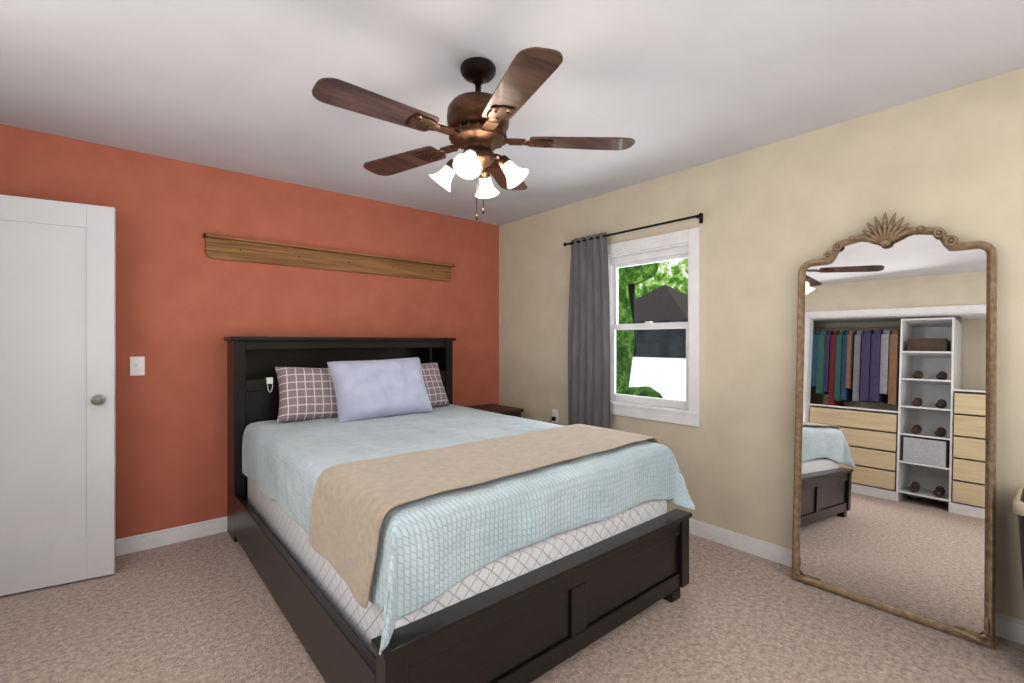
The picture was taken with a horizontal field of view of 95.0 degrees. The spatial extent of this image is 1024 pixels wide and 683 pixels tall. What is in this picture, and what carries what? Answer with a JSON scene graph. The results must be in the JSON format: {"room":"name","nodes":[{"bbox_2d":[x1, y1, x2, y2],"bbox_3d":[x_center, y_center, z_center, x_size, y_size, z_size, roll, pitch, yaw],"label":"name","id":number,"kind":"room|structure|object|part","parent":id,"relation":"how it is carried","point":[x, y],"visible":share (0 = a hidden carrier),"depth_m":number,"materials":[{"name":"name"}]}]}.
{"room":"bedroom","nodes":[
{"label":"bedroom","id":0,"kind":"room"},
{"bbox_2d":[0,124,498,538],"bbox_3d":[-1.603,0.060,3.545,4.020,2.440,0.140,0,0,-40],"label":"wall","id":1,"kind":"structure","parent":0,"point":[185,304],"depth_m":3.11,"materials":[{"name":"paint"}]},
{"bbox_2d":[130,357,144,375],"bbox_3d":[-2.285,0.150,2.864,0.070,0.115,0.016,0,0,-40],"label":"switch plate","id":2,"kind":"object","parent":1,"relation":"attached to","point":[137,365],"visible":1,"depth_m":2.86,"materials":[{"name":"white plastic"}]},
{"bbox_2d":[116,516,226,555],"bbox_3d":[-1.552,1.231,3.485,3.740,0.098,0.016,0,0,-40],"label":"baseboard","id":3,"kind":"structure","parent":1,"relation":"attached to","point":[140,542],"depth_m":2.96,"materials":[{"name":"white wood"}]},
{"bbox_2d":[203,233,454,280],"bbox_3d":[-1.278,-0.627,3.688,1.928,0.155,0.059,0,0,-40],"label":"shelf board","id":4,"kind":"object","parent":1,"relation":"attached to","point":[220,247],"visible":1,"depth_m":3.54,"materials":[{"name":"brown wood"}]},
{"bbox_2d":[0,531,1023,682],"bbox_3d":[-0.520,1.340,1.618,4.860,0.120,4.480,0,0,-40],"label":"floor","id":5,"kind":"structure","parent":0,"point":[205,609],"depth_m":2.04,"materials":[{"name":"beige carpet"}]},
{"bbox_2d":[224,336,694,682],"bbox_3d":[-0.506,0.624,2.764,1.696,1.312,2.449,0,0,-40],"label":"bed","id":6,"kind":"object","parent":5,"relation":"on","point":[399,517],"visible":1,"depth_m":1.96,"materials":[{"name":"blue fabric"}]},
{"bbox_2d":[326,357,432,424],"bbox_3d":[-0.910,0.325,3.292,0.720,0.460,0.218,-2,-25,-40],"label":"pillow","id":7,"kind":"object","parent":6,"relation":"on","point":[368,390],"depth_m":3.17,"materials":[{"name":"fabric"}]},
{"bbox_2d":[308,423,659,608],"bbox_3d":[0.001,0.669,2.174,1.628,0.354,0.665,0,0,-40],"label":"blanket","id":8,"kind":"object","parent":6,"relation":"on","point":[356,505],"depth_m":1.78,"materials":[{"name":"beige fabric"}]},
{"bbox_2d":[466,404,523,417],"bbox_3d":[-0.234,0.943,4.235,0.510,0.675,0.467,0,0,-40],"label":"nightstand","id":9,"kind":"object","parent":5,"relation":"on","point":[505,410],"visible":0.25,"depth_m":4.21,"materials":[{"name":"brown wood"}]},
{"bbox_2d":[791,212,997,649],"bbox_3d":[1.795,0.320,2.272,0.157,1.913,0.765,0,0,-40],"label":"mirror","id":10,"kind":"object","parent":5,"relation":"on","point":[894,498],"visible":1,"depth_m":2.23,"materials":[{"name":"clear glass"}]},
{"bbox_2d":[1013,487,1023,589],"bbox_3d":[2.135,0.940,1.695,0.344,0.680,0.434,0,0,-40],"label":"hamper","id":11,"kind":"object","parent":5,"relation":"on","point":[1018,504],"visible":1,"depth_m":1.76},
{"bbox_2d":[0,0,1023,225],"bbox_3d":[-0.520,-1.220,1.618,4.860,0.120,4.480,0,0,-40],"label":"ceiling","id":12,"kind":"structure","parent":0,"point":[671,86],"depth_m":2.04,"materials":[{"name":"paint"}]},
{"bbox_2d":[312,47,634,219],"bbox_3d":[-0.183,-0.834,1.950,1.230,0.651,1.282,0,0,-40],"label":"fan","id":13,"kind":"object","parent":12,"relation":"hanging from","point":[476,129],"visible":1,"depth_m":1.87,"materials":[{"name":"brown wood"}]},
{"bbox_2d":[499,68,1023,620],"bbox_3d":[1.326,0.060,3.091,0.140,2.440,4.340,0,0,-40],"label":"wall","id":14,"kind":"structure","parent":0,"point":[779,214],"depth_m":2.75,"materials":[{"name":"beige paint"}]},
{"bbox_2d":[549,409,557,422],"bbox_3d":[0.383,0.639,4.038,0.073,0.120,0.096,0,0,-40],"label":"electrical outlet plate","id":15,"kind":"object","parent":14,"relation":"attached to","point":[555,415],"visible":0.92,"depth_m":4.00,"materials":[{"name":"white plastic"}]},
{"bbox_2d":[563,213,702,428],"bbox_3d":[0.847,-0.055,3.465,0.105,1.560,1.212,0,0,-40],"label":"curtain","id":16,"kind":"object","parent":14,"relation":"attached to","point":[589,400],"visible":0.94,"depth_m":3.69,"materials":[{"name":"grey fabric"}]},
{"bbox_3d":[0.602,-0.054,3.705,0.042,1.558,0.429,0,0,-40],"label":"curtain panel","id":17,"kind":"part","parent":16,"relation":"part of","materials":[{"name":"grey fabric"}]},
{"bbox_2d":[607,227,699,426],"bbox_3d":[0.988,-0.095,3.437,0.126,1.310,0.855,0,0,-40],"label":"window","id":18,"kind":"structure","parent":14,"relation":"in","point":[682,412],"depth_m":3.33,"materials":[{"name":"clear glass"}]},
{"bbox_2d":[667,511,1023,644],"bbox_3d":[1.226,1.231,3.088,0.016,0.098,4.184,0,0,-40],"label":"baseboard","id":19,"kind":"structure","parent":14,"relation":"attached to","point":[1009,628],"depth_m":2.77,"materials":[{"name":"white wood"}]},
{"bbox_3d":[-1.679,0.060,0.635,0.140,2.440,4.200,0,0,-40],"label":"wall","id":20,"kind":"structure","parent":0,"visible":0},
{"bbox_2d":[0,195,115,595],"bbox_3d":[-2.506,0.268,2.353,0.796,2.000,0.214,0,0,-40],"label":"door","id":21,"kind":"structure","parent":20,"relation":"in","point":[57,392],"depth_m":2.45,"materials":[{"name":"white wood"}]},
{"bbox_3d":[-2.222,0.315,2.555,0.102,0.058,0.156,0,0,-40],"label":"knob","id":22,"kind":"part","parent":21,"relation":"part of","materials":[{"name":"silver metal"}]},
{"label":"outside","id":23,"kind":"structure","parent":0,"visible":0},
{"bbox_2d":[635,258,687,298],"bbox_3d":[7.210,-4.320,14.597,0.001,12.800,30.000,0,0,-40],"label":"foliage","id":24,"kind":"object","parent":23,"point":[670,274],"depth_m":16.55,"materials":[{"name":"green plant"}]},
{"bbox_3d":[4.274,2.130,12.107,15.700,0.100,30.000,0,0,-40],"label":"ground","id":25,"kind":"structure","parent":23,"visible":0},
{"bbox_2d":[616,267,662,397],"bbox_3d":[1.748,-0.001,6.801,0.747,5.084,1.141,0,0,-40],"label":"foliage","id":26,"kind":"object","parent":25,"relation":"on","point":[624,311],"depth_m":6.89,"materials":[{"name":"green plant"}]},
{"bbox_2d":[627,262,657,356],"bbox_3d":[2.273,0.194,8.963,0.785,3.771,0.992,0,0,-40],"label":"tree","id":27,"kind":"object","parent":25,"relation":"on","point":[651,269],"depth_m":8.72,"materials":[{"name":"green plant"}]},
{"bbox_2d":[629,357,685,400],"bbox_3d":[0.514,1.140,8.919,0.100,1.880,14.008,0,0,-40],"label":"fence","id":28,"kind":"object","parent":25,"relation":"on","point":[655,376],"depth_m":6.89,"materials":[{"name":"white"}]},
{"bbox_2d":[635,284,687,357],"bbox_3d":[4.497,0.200,13.777,3.100,3.760,3.100,0,0,-40],"label":"shed","id":29,"kind":"object","parent":25,"relation":"on","point":[653,302],"depth_m":12.60,"materials":[{"name":"grey"}]}
]}

